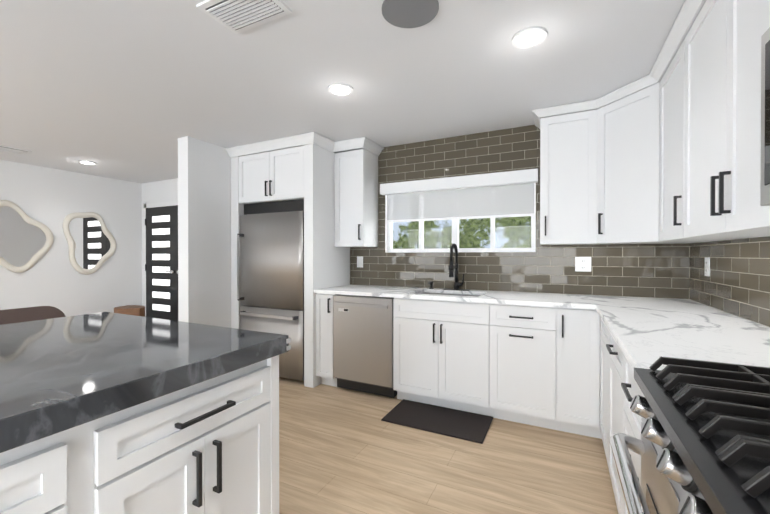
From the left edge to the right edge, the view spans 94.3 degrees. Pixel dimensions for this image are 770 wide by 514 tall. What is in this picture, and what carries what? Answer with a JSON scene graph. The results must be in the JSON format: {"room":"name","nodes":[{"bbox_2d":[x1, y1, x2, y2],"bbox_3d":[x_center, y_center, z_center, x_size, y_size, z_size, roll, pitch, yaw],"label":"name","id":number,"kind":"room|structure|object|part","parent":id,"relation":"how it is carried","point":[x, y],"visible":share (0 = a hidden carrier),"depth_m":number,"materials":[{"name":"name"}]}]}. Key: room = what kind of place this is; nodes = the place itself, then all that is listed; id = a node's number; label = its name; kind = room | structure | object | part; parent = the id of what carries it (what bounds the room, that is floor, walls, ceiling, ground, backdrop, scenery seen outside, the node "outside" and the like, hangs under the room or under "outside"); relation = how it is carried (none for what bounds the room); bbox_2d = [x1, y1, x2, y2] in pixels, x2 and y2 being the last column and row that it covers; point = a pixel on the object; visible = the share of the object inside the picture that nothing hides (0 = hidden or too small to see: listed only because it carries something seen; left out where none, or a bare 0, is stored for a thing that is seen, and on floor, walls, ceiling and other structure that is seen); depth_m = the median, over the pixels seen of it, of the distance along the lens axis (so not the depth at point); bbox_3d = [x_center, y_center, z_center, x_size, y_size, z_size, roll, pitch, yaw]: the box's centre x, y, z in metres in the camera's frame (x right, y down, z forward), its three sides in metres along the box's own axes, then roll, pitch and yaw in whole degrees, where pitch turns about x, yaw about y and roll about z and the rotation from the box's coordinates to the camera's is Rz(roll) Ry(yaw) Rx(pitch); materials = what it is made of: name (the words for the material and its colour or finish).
{"room":"kitchen","nodes":[
{"label":"kitchen","id":0,"kind":"room"},
{"bbox_2d":[0,160,141,316],"bbox_3d":[-5.484,0.047,2.433,0.120,2.370,7.200,0,0,26],"label":"wall","id":1,"kind":"structure","parent":0,"point":[51,199],"depth_m":4.82,"materials":[{"name":"white paint"}]},
{"bbox_2d":[0,200,53,272],"bbox_3d":[-4.471,-0.243,4.297,0.034,0.873,0.767,0,0,26],"label":"mirror","id":2,"kind":"object","parent":1,"relation":"attached to","point":[26,242],"visible":0.98,"depth_m":4.35,"materials":[{"name":"grey mirror"}]},
{"bbox_2d":[63,212,115,274],"bbox_3d":[-4.117,-0.193,5.011,0.034,0.879,0.634,0,0,26],"label":"mirror","id":3,"kind":"object","parent":1,"relation":"attached to","point":[90,239],"visible":0.98,"depth_m":4.97,"materials":[{"name":"beige mirror"}]},
{"bbox_2d":[178,136,245,327],"bbox_3d":[-1.679,0.038,3.930,0.150,2.370,1.140,0,0,26],"label":"wall","id":4,"kind":"structure","parent":0,"point":[204,232],"depth_m":3.54,"materials":[{"name":"white paint"}]},
{"bbox_2d":[0,0,705,182],"bbox_3d":[-2.326,-1.156,1.141,7.880,0.050,7.700,0,0,26],"label":"ceiling","id":5,"kind":"structure","parent":0,"point":[130,90],"depth_m":2.19,"materials":[{"name":"white paint"}]},
{"bbox_2d":[0,145,31,154],"bbox_3d":[-4.044,-1.136,3.666,0.250,0.018,0.550,0,0,26],"label":"ceiling vent","id":6,"kind":"object","parent":5,"relation":"in","point":[4,148],"visible":1,"depth_m":3.79,"materials":[{"name":"white metal"}]},
{"bbox_2d":[78,160,96,164],"bbox_3d":[-3.604,-1.143,4.329,0.170,0.013,0.170,0,0,26],"label":"recessed light","id":7,"kind":"object","parent":5,"relation":"in","point":[87,162],"visible":1,"depth_m":4.30,"materials":[{"name":"white"}]},
{"bbox_2d":[196,0,291,33],"bbox_3d":[-0.637,-1.124,1.622,0.360,0.018,0.220,0,0,26],"label":"ceiling vent","id":8,"kind":"object","parent":5,"relation":"in","point":[237,16],"visible":1,"depth_m":1.63,"materials":[{"name":"white metal"}]},
{"bbox_2d":[328,83,352,95],"bbox_3d":[-0.300,-1.131,2.415,0.170,0.013,0.170,0,0,26],"label":"recessed light","id":9,"kind":"object","parent":5,"relation":"in","point":[341,89],"visible":0.94,"depth_m":2.40,"materials":[{"name":"white plastic"}]},
{"bbox_2d":[382,0,438,27],"bbox_3d":[0.114,-1.129,1.629,0.260,0.008,0.260,0,0,26],"label":"ceiling speaker","id":10,"kind":"object","parent":5,"relation":"attached to","point":[407,13],"visible":1,"depth_m":1.64,"materials":[{"name":"grey metal"}]},
{"bbox_2d":[512,27,546,48],"bbox_3d":[0.744,-1.128,1.842,0.170,0.013,0.170,0,0,26],"label":"recessed light","id":11,"kind":"object","parent":5,"relation":"in","point":[529,37],"visible":0.96,"depth_m":1.83,"materials":[{"name":"white"}]},
{"bbox_2d":[142,178,685,305],"bbox_3d":[-0.768,0.036,4.182,7.020,2.370,0.120,0,0,26],"label":"wall","id":12,"kind":"structure","parent":0,"point":[160,191],"depth_m":5.43,"materials":[{"name":"white paint"}]},
{"bbox_2d":[144,201,177,320],"bbox_3d":[-3.010,0.198,5.169,1.666,2.035,0.087,0,0,26],"label":"front door","id":13,"kind":"structure","parent":12,"relation":"in","point":[160,260],"depth_m":5.34,"materials":[{"name":"black wood"}]},
{"bbox_2d":[334,149,377,246],"bbox_3d":[-0.302,-0.583,3.691,0.343,0.955,0.335,0,0,26],"label":"upper cabinet","id":14,"kind":"object","parent":12,"relation":"attached to","point":[356,195],"visible":1,"depth_m":3.58,"materials":[{"name":"white wood"}]},
{"bbox_2d":[380,168,537,252],"bbox_3d":[0.656,-0.395,3.416,1.490,0.702,0.185,0,0,26],"label":"kitchen window","id":15,"kind":"structure","parent":12,"relation":"in","point":[493,196],"depth_m":3.36,"materials":[{"name":"white plastic"}]},
{"bbox_2d":[380,168,537,222],"bbox_3d":[0.639,-0.552,3.381,1.490,0.387,0.109,0,0,26],"label":"blind","id":16,"kind":"object","parent":15,"relation":"attached to","point":[509,193],"depth_m":3.35,"materials":[{"name":"white fabric"}]},
{"bbox_2d":[350,125,689,298],"bbox_3d":[0.929,-0.418,3.269,2.930,1.450,0.006,0,0,26],"label":"wall tiles","id":17,"kind":"structure","parent":12,"relation":"attached to","point":[647,270],"depth_m":3.19,"materials":[{"name":"grey tile"}]},
{"bbox_2d":[357,256,362,267],"bbox_3d":[-0.270,0.053,3.857,0.075,0.120,0.008,0,0,26],"label":"outlet","id":18,"kind":"object","parent":17,"relation":"attached to","point":[360,261],"visible":1,"depth_m":3.85,"materials":[{"name":"white plastic"}]},
{"bbox_2d":[575,257,590,271],"bbox_3d":[1.621,0.059,2.921,0.115,0.120,0.008,0,0,26],"label":"electrical outlet","id":19,"kind":"object","parent":17,"relation":"attached to","point":[582,264],"visible":1,"depth_m":2.92,"materials":[{"name":"white plastic"}]},
{"bbox_2d":[536,101,593,244],"bbox_3d":[1.465,-0.618,2.806,0.439,1.036,0.342,0,0,26],"label":"upper cabinet","id":20,"kind":"object","parent":12,"relation":"attached to","point":[563,138],"depth_m":2.72,"materials":[{"name":"white wood"}]},
{"bbox_2d":[588,70,651,243],"bbox_3d":[1.788,-0.616,2.467,0.663,1.036,0.663,0,0,26],"label":"upper cabinet","id":21,"kind":"object","parent":12,"relation":"attached to","point":[620,131],"depth_m":2.45,"materials":[{"name":"white wood"}]},
{"bbox_2d":[279,377,617,513],"bbox_3d":[-2.326,1.269,1.156,7.880,0.060,7.700,0,0,26],"label":"floor","id":22,"kind":"structure","parent":0,"point":[344,451],"depth_m":2.11,"materials":[{"name":"brown wood"}]},
{"bbox_2d":[0,306,65,324],"bbox_3d":[-1.962,0.766,1.921,0.551,0.938,0.560,0,0,26],"label":"chair","id":23,"kind":"object","parent":22,"relation":"on","point":[17,315],"visible":0.12,"depth_m":2.10,"materials":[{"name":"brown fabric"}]},
{"bbox_2d":[0,424,95,513],"bbox_3d":[-1.375,0.808,0.881,1.245,0.865,0.515,0,0,26],"label":"base cabinet","id":24,"kind":"object","parent":22,"relation":"on","point":[57,475],"depth_m":0.79,"materials":[{"name":"white wood"}]},
{"bbox_2d":[114,305,144,316],"bbox_3d":[-3.557,0.957,4.975,0.443,0.520,0.340,0,0,26],"label":"stool","id":25,"kind":"object","parent":22,"relation":"on","point":[137,310],"visible":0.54,"depth_m":4.87,"materials":[{"name":"brown wood"}]},
{"bbox_2d":[96,356,278,513],"bbox_3d":[-1.119,0.805,1.400,1.245,0.865,0.643,0,0,26],"label":"base cabinet","id":26,"kind":"object","parent":22,"relation":"on","point":[212,447],"depth_m":1.10,"materials":[{"name":"white wood"}]},
{"bbox_2d":[0,312,287,455],"bbox_3d":[-1.504,0.345,0.613,1.310,0.065,2.425,0,0,26],"label":"countertop","id":27,"kind":"structure","parent":26,"relation":"on","point":[62,374],"depth_m":1.07,"materials":[{"name":"grey stone"}]},
{"bbox_2d":[237,211,303,380],"bbox_3d":[-1.031,0.391,3.828,0.835,1.665,0.692,0,0,26],"label":"fridge","id":28,"kind":"object","parent":22,"relation":"on","point":[270,272],"visible":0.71,"depth_m":3.53,"materials":[{"name":"silver metal"}]},
{"bbox_2d":[226,132,383,387],"bbox_3d":[-0.845,0.041,3.750,1.499,2.365,0.717,0,0,26],"label":"surround","id":29,"kind":"object","parent":22,"relation":"on","point":[299,178],"visible":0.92,"depth_m":3.51,"materials":[{"name":"white wood"}]},
{"bbox_3d":[-0.845,-1.101,3.743,1.499,0.080,0.717,0,0,26],"label":"crown moulding","id":30,"kind":"part","parent":29,"relation":"part of","materials":[{"name":"white wood"}]},
{"bbox_2d":[316,293,336,386],"bbox_3d":[-0.432,0.781,3.602,0.198,0.888,0.610,0,0,26],"label":"base cabinet","id":31,"kind":"object","parent":22,"relation":"on","point":[324,302],"depth_m":3.34,"materials":[{"name":"white wood"}]},
{"bbox_2d":[333,294,396,397],"bbox_3d":[-0.085,0.778,3.392,0.604,0.873,0.638,0,0,26],"label":"dishwasher","id":32,"kind":"object","parent":22,"relation":"on","point":[362,343],"visible":0.83,"depth_m":3.14,"materials":[{"name":"silver metal"}]},
{"bbox_2d":[381,399,492,443],"bbox_3d":[0.399,1.223,2.702,0.750,0.014,0.420,0,0,26],"label":"rug","id":33,"kind":"object","parent":22,"relation":"on","point":[464,425],"visible":0.98,"depth_m":2.66,"materials":[{"name":"black carpet"}]},
{"bbox_2d":[480,303,567,431],"bbox_3d":[1.111,0.785,2.839,0.562,0.888,0.610,0,0,26],"label":"base cabinet","id":34,"kind":"object","parent":22,"relation":"on","point":[538,366],"depth_m":2.56,"materials":[{"name":"white wood"}]},
{"bbox_2d":[568,308,601,438],"bbox_3d":[1.404,0.786,2.693,0.317,0.888,0.610,0,0,26],"label":"base cabinet","id":35,"kind":"object","parent":22,"relation":"on","point":[583,324],"depth_m":2.40,"materials":[{"name":"white wood"}]},
{"bbox_2d":[314,285,714,308],"bbox_3d":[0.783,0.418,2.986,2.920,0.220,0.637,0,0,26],"label":"countertop","id":36,"kind":"structure","parent":35,"relation":"on","point":[480,296],"depth_m":2.80,"materials":[{"name":"stone"}]},
{"bbox_2d":[443,243,468,290],"bbox_3d":[0.628,0.091,3.249,0.240,0.431,0.225,0,0,26],"label":"faucet","id":37,"kind":"object","parent":36,"relation":"on","point":[457,284],"visible":1,"depth_m":3.29,"materials":[{"name":"black metal"}]},
{"bbox_2d":[600,316,603,445],"bbox_3d":[1.569,0.790,1.975,0.610,0.888,0.567,0,0,26],"label":"base cabinet","id":38,"kind":"object","parent":22,"relation":"on","point":[601,321],"depth_m":2.29,"materials":[{"name":"white wood"}]},
{"bbox_2d":[594,301,769,369],"bbox_3d":[1.333,0.332,1.527,0.640,0.030,1.458,0,0,26],"label":"countertop","id":39,"kind":"structure","parent":38,"relation":"on","point":[646,333],"depth_m":1.46,"materials":[{"name":"stone"}]},
{"bbox_2d":[604,323,615,499],"bbox_3d":[1.371,0.793,1.574,0.610,0.888,0.565,0,0,26],"label":"base cabinet","id":40,"kind":"object","parent":22,"relation":"on","point":[609,341],"depth_m":1.86,"materials":[{"name":"white wood"}]},
{"bbox_2d":[616,342,644,513],"bbox_3d":[1.147,0.796,1.122,0.610,0.888,0.563,0,0,26],"label":"base cabinet","id":41,"kind":"object","parent":22,"relation":"on","point":[620,389],"depth_m":1.41,"materials":[{"name":"white wood"}]},
{"bbox_2d":[610,356,769,513],"bbox_3d":[0.802,0.759,0.552,0.717,0.968,0.756,0,0,26],"label":"range","id":42,"kind":"object","parent":22,"relation":"on","point":[702,446],"visible":1,"depth_m":0.69,"materials":[{"name":"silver metal"}]},
{"bbox_3d":[0.700,0.065,-0.629,0.120,2.370,7.200,0,0,26],"label":"wall","id":43,"kind":"structure","parent":0,"visible":0},
{"bbox_2d":[652,28,721,243],"bbox_3d":[1.698,-0.587,1.925,0.342,0.985,0.608,0,0,26],"label":"upper cabinet","id":44,"kind":"object","parent":43,"relation":"attached to","point":[673,156],"depth_m":2.03,"materials":[{"name":"white wood"}]},
{"bbox_2d":[684,0,766,239],"bbox_3d":[1.497,-0.585,1.470,0.299,0.985,0.623,0,0,26],"label":"upper cabinet","id":45,"kind":"object","parent":43,"relation":"attached to","point":[698,41],"depth_m":1.60,"materials":[{"name":"white wood"}]},
{"bbox_2d":[689,236,769,326],"bbox_3d":[1.308,0.277,0.742,0.006,0.730,4.194,0,0,26],"label":"wall tiles","id":46,"kind":"structure","parent":43,"relation":"attached to","point":[736,282],"depth_m":1.93,"materials":[{"name":"grey tile"}]},
{"bbox_2d":[705,257,709,275],"bbox_3d":[2.070,0.063,2.297,0.008,0.120,0.075,0,0,26],"label":"outlet","id":47,"kind":"object","parent":46,"relation":"attached to","point":[707,266],"visible":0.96,"depth_m":2.28,"materials":[{"name":"white plastic"}]},
{"bbox_2d":[712,0,769,235],"bbox_3d":[1.273,-0.582,1.018,0.299,0.985,0.621,0,0,26],"label":"upper cabinet","id":48,"kind":"object","parent":43,"relation":"attached to","point":[738,26],"depth_m":1.25,"materials":[{"name":"white wood"}]},
{"bbox_2d":[760,27,769,205],"bbox_3d":[0.949,-0.334,0.473,0.395,0.436,0.756,0,0,26],"label":"microwave","id":49,"kind":"object","parent":48,"relation":"attached to","point":[765,127],"visible":1,"depth_m":0.87,"materials":[{"name":"silver metal"}]},
{"label":"outside","id":50,"kind":"structure","parent":0,"visible":0},
{"bbox_2d":[393,216,530,248],"bbox_3d":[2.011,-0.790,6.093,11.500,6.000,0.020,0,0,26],"label":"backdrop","id":51,"kind":"structure","parent":50,"point":[502,231],"depth_m":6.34,"materials":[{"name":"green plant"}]}
]}

